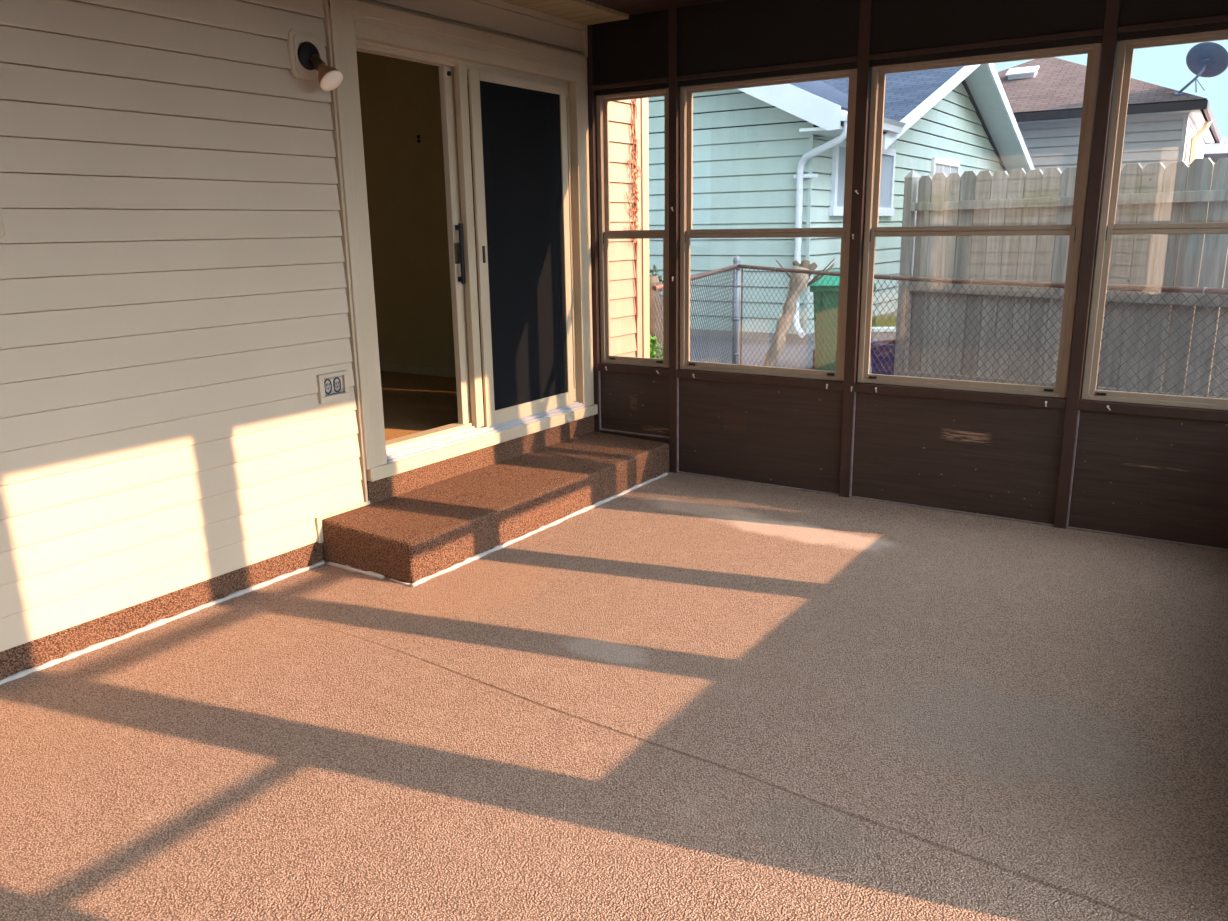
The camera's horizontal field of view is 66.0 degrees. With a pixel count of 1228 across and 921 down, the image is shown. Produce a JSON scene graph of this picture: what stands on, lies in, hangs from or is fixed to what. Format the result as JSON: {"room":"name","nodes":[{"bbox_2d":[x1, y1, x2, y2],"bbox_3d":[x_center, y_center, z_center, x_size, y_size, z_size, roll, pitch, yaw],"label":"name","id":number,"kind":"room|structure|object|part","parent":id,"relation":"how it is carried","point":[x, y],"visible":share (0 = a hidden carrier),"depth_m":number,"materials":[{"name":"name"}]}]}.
{"room":"sunroom","nodes":[
{"label":"sunroom","id":0,"kind":"room"},
{"bbox_2d":[0,0,587,651],"bbox_3d":[-2.517,-0.386,2.546,0.162,2.820,8.500,8,16,32],"label":"wall","id":1,"kind":"structure","parent":0,"point":[175,283],"depth_m":3.62,"materials":[{"name":"beige plastic"}]},
{"bbox_2d":[0,542,322,679],"bbox_3d":[-3.068,1.068,1.894,0.019,0.126,6.233,8,16,32],"label":"baseboard","id":2,"kind":"structure","parent":1,"relation":"attached to","point":[37,652],"depth_m":3.72,"materials":[{"name":"carpet"}]},
{"bbox_2d":[0,560,324,684],"bbox_3d":[-3.030,1.117,1.936,0.034,0.033,6.128,8,16,32],"label":"caulk line","id":3,"kind":"structure","parent":1,"relation":"attached to","point":[159,622],"depth_m":3.72,"materials":[{"name":"white plastic"}]},
{"bbox_2d":[287,29,342,90],"bbox_3d":[-1.238,-1.686,3.987,0.185,0.243,0.184,8,16,32],"label":"wall spotlight","id":4,"kind":"object","parent":1,"relation":"attached to","point":[306,50],"visible":1,"depth_m":3.98,"materials":[{"name":"beige plastic"}]},
{"bbox_2d":[310,54,325,70],"bbox_3d":[-1.254,-1.685,4.001,0.066,0.067,0.048,8,16,32],"label":"socket","id":5,"kind":"object","parent":4,"relation":"attached to","point":[316,63],"depth_m":3.98,"materials":[{"name":"brown metal"}]},
{"bbox_2d":[316,370,349,403],"bbox_3d":[-1.293,-0.339,4.349,0.026,0.132,0.168,8,16,32],"label":"wall outlet","id":6,"kind":"object","parent":1,"relation":"attached to","point":[324,396],"visible":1,"depth_m":4.34,"materials":[{"name":"beige plastic"}]},
{"bbox_2d":[325,383,330,389],"bbox_3d":[-1.309,-0.339,4.325,0.004,0.034,0.034,8,16,32],"label":"socket","id":7,"kind":"object","parent":6,"relation":"attached to","point":[328,385],"depth_m":4.32,"materials":[{"name":"white plastic"}]},
{"bbox_3d":[-1.298,-0.346,4.354,0.010,0.084,0.117,8,16,32],"label":"plate","id":8,"kind":"part","parent":6,"relation":"part of","materials":[{"name":"white plastic"}]},
{"bbox_2d":[335,381,339,387],"bbox_3d":[-1.280,-0.350,4.369,0.004,0.034,0.034,8,16,32],"label":"socket","id":9,"kind":"object","parent":6,"relation":"attached to","point":[337,384],"depth_m":4.37,"materials":[{"name":"white plastic"}]},
{"bbox_2d":[328,0,597,481],"bbox_3d":[-0.737,-1.165,5.164,0.196,2.173,1.976,8,16,32],"label":"door","id":10,"kind":"structure","parent":1,"relation":"in","point":[523,124],"depth_m":5.21,"materials":[{"name":"white metal"}]},
{"bbox_3d":[-1.197,-0.998,4.384,0.054,2.112,0.138,8,16,32],"label":"casing","id":11,"kind":"part","parent":10,"relation":"part of","materials":[{"name":"white wood"}]},
{"bbox_3d":[-0.836,-1.109,5.061,0.008,0.110,0.043,8,16,32],"label":"lock plate","id":12,"kind":"part","parent":10,"relation":"part of","materials":[{"name":"metal"}]},
{"bbox_3d":[-0.822,-1.105,5.053,0.042,0.315,0.022,8,16,32],"label":"handle","id":13,"kind":"part","parent":10,"relation":"part of","materials":[{"name":"black metal"}]},
{"bbox_3d":[-0.597,-1.214,5.460,0.040,1.875,1.000,8,16,32],"label":"sliding panel","id":14,"kind":"part","parent":10,"relation":"part of","materials":[{"name":"white plastic"}]},
{"bbox_3d":[-0.705,-1.117,5.127,0.008,0.090,0.016,8,16,32],"label":"screen pull","id":15,"kind":"part","parent":10,"relation":"part of","materials":[{"name":"plastic"}]},
{"bbox_3d":[-0.727,-0.193,5.410,0.180,0.036,1.700,8,16,32],"label":"sill plate","id":16,"kind":"part","parent":10,"relation":"part of","materials":[{"name":"white wood"}]},
{"bbox_3d":[-0.536,-1.209,5.457,0.040,1.905,0.954,8,16,32],"label":"fixed panel","id":17,"kind":"part","parent":10,"relation":"part of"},
{"bbox_3d":[-0.505,-1.192,5.450,0.018,1.885,0.845,8,16,32],"label":"screen door","id":18,"kind":"part","parent":10,"relation":"part of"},
{"bbox_3d":[-0.206,-1.377,5.861,0.054,2.112,0.094,8,16,32],"label":"casing","id":19,"kind":"part","parent":10,"relation":"part of","materials":[{"name":"white wood"}]},
{"bbox_3d":[-0.718,-2.295,4.860,0.024,0.115,1.925,8,16,32],"label":"flat panel","id":20,"kind":"part","parent":1,"relation":"part of","materials":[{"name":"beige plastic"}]},
{"bbox_2d":[501,0,628,24],"bbox_3d":[-1.958,-1.865,2.713,0.332,0.044,6.998,8,16,32],"label":"soffit","id":21,"kind":"structure","parent":1,"relation":"attached to","point":[584,12],"depth_m":5.24,"materials":[{"name":"beige wood"}]},
{"bbox_2d":[380,371,483,440],"bbox_3d":[-3.003,-0.192,5.800,4.050,0.100,4.573,8,16,32],"label":"floor","id":22,"kind":"structure","parent":0,"point":[412,403],"depth_m":6.28,"materials":[{"name":"wood"}]},
{"bbox_2d":[356,51,575,369],"bbox_3d":[-1.751,-1.914,7.380,4.060,2.650,0.077,8,16,32],"label":"wall","id":23,"kind":"structure","parent":0,"point":[400,102],"depth_m":7.21,"materials":[{"name":"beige paint"}]},
{"bbox_2d":[380,361,576,386],"bbox_3d":[-1.763,-0.752,7.628,4.050,0.075,0.018,8,16,32],"label":"baseboard","id":24,"kind":"structure","parent":23,"relation":"attached to","point":[384,366],"depth_m":7.48,"materials":[{"name":"paint"}]},
{"bbox_2d":[0,472,1227,920],"bbox_3d":[-0.358,1.018,2.438,3.990,0.120,7.090,8,16,32],"label":"floor","id":25,"kind":"structure","parent":0,"point":[676,696],"depth_m":2.90,"materials":[{"name":"carpet"}]},
{"bbox_2d":[322,415,668,586],"bbox_3d":[-0.508,0.118,5.152,0.615,0.356,2.281,8,16,32],"label":"step","id":26,"kind":"structure","parent":25,"relation":"on","point":[422,524],"depth_m":4.81,"materials":[{"name":"carpet"}]},
{"bbox_2d":[587,0,723,14],"bbox_3d":[-0.239,-1.661,1.682,3.720,0.040,7.210,8,16,32],"label":"ceiling","id":27,"kind":"structure","parent":0,"point":[631,7],"depth_m":5.22,"materials":[{"name":"brown wood"}]},
{"bbox_2d":[587,0,1227,551],"bbox_3d":[1.494,-1.085,4.962,3.870,2.700,0.103,8,16,32],"label":"wall","id":28,"kind":"structure","parent":0,"point":[1158,473],"depth_m":4.96,"materials":[{"name":"brown paint"}]},
{"bbox_3d":[-0.109,-1.312,5.983,0.042,2.700,0.092,8,16,32],"label":"post","id":29,"kind":"part","parent":28,"relation":"part of","materials":[{"name":"brown paint"}]},
{"bbox_3d":[0.117,-2.389,5.564,0.529,0.415,0.076,8,16,32],"label":"header panel","id":30,"kind":"part","parent":28,"relation":"part of","materials":[{"name":"black paint"}]},
{"bbox_2d":[596,88,668,367],"bbox_3d":[0.134,-1.397,5.811,0.517,1.626,0.057,8,16,32],"label":"window","id":31,"kind":"structure","parent":28,"relation":"in","point":[602,101],"depth_m":5.82,"materials":[{"name":"brown metal"}]},
{"bbox_3d":[0.136,-1.773,5.731,0.461,0.834,0.018,8,16,32],"label":"sash","id":32,"kind":"part","parent":31,"relation":"part of","materials":[{"name":"brown metal"}]},
{"bbox_3d":[0.136,-1.017,5.899,0.469,0.810,0.019,8,16,32],"label":"sash","id":33,"kind":"part","parent":31,"relation":"part of","materials":[{"name":"brown metal"}]},
{"bbox_3d":[0.142,-0.581,6.005,0.529,0.048,0.093,8,16,32],"label":"sill rail","id":34,"kind":"part","parent":28,"relation":"part of","materials":[{"name":"brown paint"}]},
{"bbox_3d":[0.148,-0.263,6.085,0.529,0.608,0.060,8,16,32],"label":"kick panel","id":35,"kind":"part","parent":28,"relation":"part of","materials":[{"name":"brown wood"}]},
{"bbox_3d":[0.374,-1.244,5.676,0.053,2.700,0.092,8,16,32],"label":"post","id":36,"kind":"part","parent":28,"relation":"part of","materials":[{"name":"brown paint"}]},
{"bbox_3d":[0.852,-0.480,5.555,1.058,0.048,0.093,8,16,32],"label":"sill rail","id":37,"kind":"part","parent":28,"relation":"part of","materials":[{"name":"brown paint"}]},
{"bbox_3d":[0.858,-0.163,5.634,1.058,0.608,0.060,8,16,32],"label":"kick panel","id":38,"kind":"part","parent":28,"relation":"part of","materials":[{"name":"brown wood"}]},
{"bbox_2d":[680,68,856,380],"bbox_3d":[0.844,-1.297,5.360,1.046,1.626,0.057,8,16,32],"label":"window","id":39,"kind":"structure","parent":28,"relation":"in","point":[686,93],"depth_m":5.38,"materials":[{"name":"brown metal"}]},
{"bbox_3d":[0.846,-0.917,5.448,0.998,0.810,0.019,8,16,32],"label":"sash","id":40,"kind":"part","parent":39,"relation":"part of","materials":[{"name":"brown metal"}]},
{"bbox_3d":[0.846,-1.673,5.280,0.990,0.834,0.018,8,16,32],"label":"sash","id":41,"kind":"part","parent":39,"relation":"part of","materials":[{"name":"brown metal"}]},
{"bbox_3d":[0.827,-2.289,5.114,1.058,0.415,0.076,8,16,32],"label":"header panel","id":42,"kind":"part","parent":28,"relation":"part of","materials":[{"name":"black paint"}]},
{"bbox_3d":[1.309,-1.112,5.083,0.061,2.700,0.092,8,16,32],"label":"post","id":43,"kind":"part","parent":28,"relation":"part of","materials":[{"name":"brown paint"}]},
{"bbox_3d":[1.799,-0.031,5.037,1.066,0.608,0.060,8,16,32],"label":"kick panel","id":44,"kind":"part","parent":28,"relation":"part of","materials":[{"name":"brown wood"}]},
{"bbox_3d":[1.794,-0.348,4.957,1.066,0.048,0.093,8,16,32],"label":"sill rail","id":45,"kind":"part","parent":28,"relation":"part of","materials":[{"name":"brown paint"}]},
{"bbox_2d":[857,43,1101,397],"bbox_3d":[1.785,-1.164,4.763,1.054,1.626,0.057,8,16,32],"label":"window","id":46,"kind":"structure","parent":28,"relation":"in","point":[1075,229],"depth_m":4.71,"materials":[{"name":"brown metal"}]},
{"bbox_3d":[1.787,-0.784,4.850,1.006,0.810,0.019,8,16,32],"label":"sash","id":47,"kind":"part","parent":46,"relation":"part of","materials":[{"name":"brown metal"}]},
{"bbox_3d":[1.787,-1.540,4.683,0.998,0.834,0.018,8,16,32],"label":"sash","id":48,"kind":"part","parent":46,"relation":"part of","materials":[{"name":"brown metal"}]},
{"bbox_3d":[1.768,-2.156,4.516,1.066,0.415,0.076,8,16,32],"label":"header panel","id":49,"kind":"part","parent":28,"relation":"part of","materials":[{"name":"black paint"}]},
{"bbox_3d":[2.252,-0.979,4.484,0.057,2.700,0.092,8,16,32],"label":"post","id":50,"kind":"part","parent":28,"relation":"part of","materials":[{"name":"brown paint"}]},
{"bbox_3d":[2.681,0.094,4.477,0.924,0.608,0.060,8,16,32],"label":"kick panel","id":51,"kind":"part","parent":28,"relation":"part of","materials":[{"name":"brown wood"}]},
{"bbox_3d":[2.675,-0.224,4.397,0.924,0.048,0.093,8,16,32],"label":"sill rail","id":52,"kind":"part","parent":28,"relation":"part of","materials":[{"name":"brown paint"}]},
{"bbox_2d":[1081,29,1227,409],"bbox_3d":[2.667,-1.040,4.203,0.912,1.626,0.057,8,16,32],"label":"window","id":53,"kind":"structure","parent":28,"relation":"in","point":[1108,228],"depth_m":4.36,"materials":[{"name":"brown metal"}]},
{"bbox_3d":[2.669,-0.660,4.291,0.864,0.810,0.019,8,16,32],"label":"sash","id":54,"kind":"part","parent":53,"relation":"part of","materials":[{"name":"brown metal"}]},
{"bbox_3d":[2.669,-1.415,4.123,0.856,0.834,0.018,8,16,32],"label":"sash","id":55,"kind":"part","parent":53,"relation":"part of","materials":[{"name":"brown metal"}]},
{"bbox_3d":[2.650,-2.032,3.956,0.924,0.415,0.076,8,16,32],"label":"header panel","id":56,"kind":"part","parent":28,"relation":"part of","materials":[{"name":"black paint"}]},
{"label":"outside","id":57,"kind":"structure","parent":0,"visible":0},
{"bbox_2d":[690,337,871,373],"bbox_3d":[5.320,-1.974,14.427,80.000,0.300,100.000,8,16,32],"label":"ground","id":58,"kind":"structure","parent":57,"point":[748,347],"depth_m":11.16,"materials":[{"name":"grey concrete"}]},
{"bbox_2d":[609,98,649,357],"bbox_3d":[0.012,-1.513,6.269,0.174,2.850,0.572,8,16,32],"label":"house siding","id":59,"kind":"object","parent":58,"relation":"on","point":[629,335],"visible":0.21,"depth_m":6.28,"materials":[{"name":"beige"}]},
{"bbox_2d":[626,99,641,318],"bbox_3d":[0.129,-1.820,6.213,0.039,1.770,0.168,8,16,32],"label":"climbing vine","id":60,"kind":"object","parent":59,"relation":"attached to","point":[633,174],"visible":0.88,"depth_m":6.22,"materials":[{"name":"red plant"}]},
{"bbox_2d":[649,276,662,352],"bbox_3d":[0.351,-1.022,8.000,0.204,1.165,0.497,-8,15,-26],"label":"tree stump","id":61,"kind":"object","parent":58,"relation":"on","point":[652,279],"visible":0.17,"depth_m":7.90,"materials":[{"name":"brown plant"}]},
{"bbox_2d":[649,265,662,298],"bbox_3d":[0.347,-1.162,8.476,0.466,1.168,0.529,2,14,13],"label":"clump","id":62,"kind":"object","parent":58,"relation":"on","point":[654,266],"visible":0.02,"depth_m":8.39,"materials":[{"name":"green plant"}]},
{"bbox_2d":[650,334,662,358],"bbox_3d":[0.275,-0.651,7.444,0.463,0.672,0.452,-11,17,-36],"label":"leafy plant","id":63,"kind":"object","parent":58,"relation":"on","point":[652,341],"visible":0.04,"depth_m":7.38,"materials":[{"name":"green plant"}]},
{"bbox_2d":[763,258,834,366],"bbox_3d":[1.786,-1.367,9.270,0.696,1.206,0.233,2,14,13],"label":"leaning trunk","id":64,"kind":"object","parent":58,"relation":"on","point":[805,264],"visible":0.71,"depth_m":9.17,"materials":[{"name":"brown plant"}]},
{"bbox_2d":[648,63,1034,342],"bbox_3d":[1.950,-5.940,18.151,9.650,5.719,12.070,8,16,32],"label":"house","id":65,"kind":"structure","parent":58,"relation":"on","point":[772,156],"depth_m":12.33,"materials":[{"name":"teal wood"}]},
{"bbox_3d":[3.477,-3.891,13.127,0.031,0.760,2.300,8,16,32],"label":"pane","id":66,"kind":"part","parent":65,"relation":"part of","materials":[{"name":"white glass"}]},
{"bbox_3d":[5.771,-4.808,16.536,0.031,0.680,1.520,8,16,32],"label":"pane","id":67,"kind":"part","parent":65,"relation":"part of","materials":[{"name":"glass"}]},
{"bbox_2d":[810,271,875,370],"bbox_3d":[2.282,-1.391,9.522,0.630,1.005,0.690,2,14,12],"label":"wheelie bin","id":68,"kind":"object","parent":58,"relation":"on","point":[828,278],"visible":0.29,"depth_m":9.28,"materials":[{"name":"green plastic"}]},
{"bbox_3d":[2.270,-1.813,9.392,0.629,0.123,0.639,2,14,12],"label":"lid","id":69,"kind":"part","parent":68,"relation":"part of","materials":[{"name":"teal plastic"}]},
{"bbox_2d":[870,339,895,374],"bbox_3d":[2.621,-0.853,8.546,0.440,0.420,0.540,-9,16,-30],"label":"tub","id":70,"kind":"object","parent":58,"relation":"on","point":[878,344],"visible":0.08,"depth_m":8.51,"materials":[{"name":"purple plastic"}]},
{"bbox_2d":[871,327,895,340],"bbox_3d":[4.278,-1.443,11.260,2.482,0.317,0.180,-1,14,-1],"label":"tub","id":71,"kind":"object","parent":58,"relation":"on","point":[875,329],"visible":0.09,"depth_m":11.16,"materials":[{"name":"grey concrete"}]},
{"bbox_2d":[652,256,1227,397],"bbox_3d":[1.518,-0.743,6.685,2.176,1.230,5.392,-8,16,-26],"label":"fence","id":72,"kind":"object","parent":58,"relation":"on","point":[736,267],"visible":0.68,"depth_m":7.20,"materials":[{"name":"metal"}]},
{"bbox_3d":[0.745,-1.560,7.962,0.036,0.062,2.957,4,15,18],"label":"rail","id":73,"kind":"part","parent":72,"relation":"part of","materials":[{"name":"grey metal"}]},
{"bbox_3d":[1.218,-1.374,9.453,0.072,1.140,0.072,8,16,32],"label":"corner post","id":74,"kind":"part","parent":72,"relation":"part of","materials":[{"name":"metal"}]},
{"bbox_3d":[2.456,-1.353,7.019,0.036,0.069,5.351,-8,16,-27],"label":"rail","id":75,"kind":"part","parent":72,"relation":"part of","materials":[{"name":"metal"}]},
{"bbox_2d":[894,158,1227,398],"bbox_3d":[3.240,-1.124,6.551,0.097,1.902,3.470,-8,15,-26],"label":"fence","id":76,"kind":"object","parent":58,"relation":"on","point":[1197,192],"visible":0.63,"depth_m":6.72,"materials":[{"name":"grey wood"}]},
{"bbox_3d":[2.476,-1.472,8.014,0.097,1.902,0.097,-8,15,-26],"label":"fence post","id":77,"kind":"part","parent":76,"relation":"part of","materials":[{"name":"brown wood"}]},
{"bbox_3d":[3.226,-1.154,6.523,0.038,0.135,3.446,-8,15,-26],"label":"rail","id":78,"kind":"part","parent":76,"relation":"part of","materials":[{"name":"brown wood"}]},
{"bbox_3d":[3.216,-1.754,6.375,0.038,0.070,3.446,-8,15,-26],"label":"rail","id":79,"kind":"part","parent":76,"relation":"part of","materials":[{"name":"grey wood"}]},
{"bbox_2d":[997,57,1220,173],"bbox_3d":[11.947,-7.935,26.001,7.584,5.533,11.087,8,16,32],"label":"house","id":80,"kind":"structure","parent":58,"relation":"on","point":[1164,127],"depth_m":21.16,"materials":[{"name":"grey wood"}]},
{"bbox_2d":[1006,66,1038,79],"bbox_3d":[9.939,-9.438,23.015,0.680,0.302,0.432,8,16,32],"label":"roof vent","id":81,"kind":"object","parent":80,"relation":"on","point":[1022,72],"visible":1,"depth_m":22.94,"materials":[{"name":"white metal"}]},
{"bbox_2d":[1174,42,1227,94],"bbox_3d":[12.276,-8.151,19.701,0.897,1.009,0.670,8,16,32],"label":"satellite dish","id":82,"kind":"object","parent":80,"relation":"on","point":[1205,59],"visible":1,"depth_m":19.62,"materials":[{"name":"grey metal"}]},
{"bbox_2d":[1203,137,1227,163],"bbox_3d":[23.695,-8.553,30.637,8.800,4.160,6.900,8,16,32],"label":"house","id":83,"kind":"structure","parent":58,"relation":"on","point":[1217,151],"depth_m":29.98,"materials":[{"name":"white paint"}]},
{"bbox_3d":[4.260,-1.617,12.041,2.959,0.200,2.656,8,16,32],"label":"bed","id":84,"kind":"object","parent":58,"relation":"on","visible":0},
{"bbox_2d":[872,313,896,326],"bbox_3d":[4.321,-1.780,12.012,2.712,0.150,1.487,-1,14,-2],"label":"grass strip","id":85,"kind":"object","parent":84,"relation":"on","point":[891,318],"visible":0.04,"depth_m":11.92,"materials":[{"name":"green plant"}]}
]}

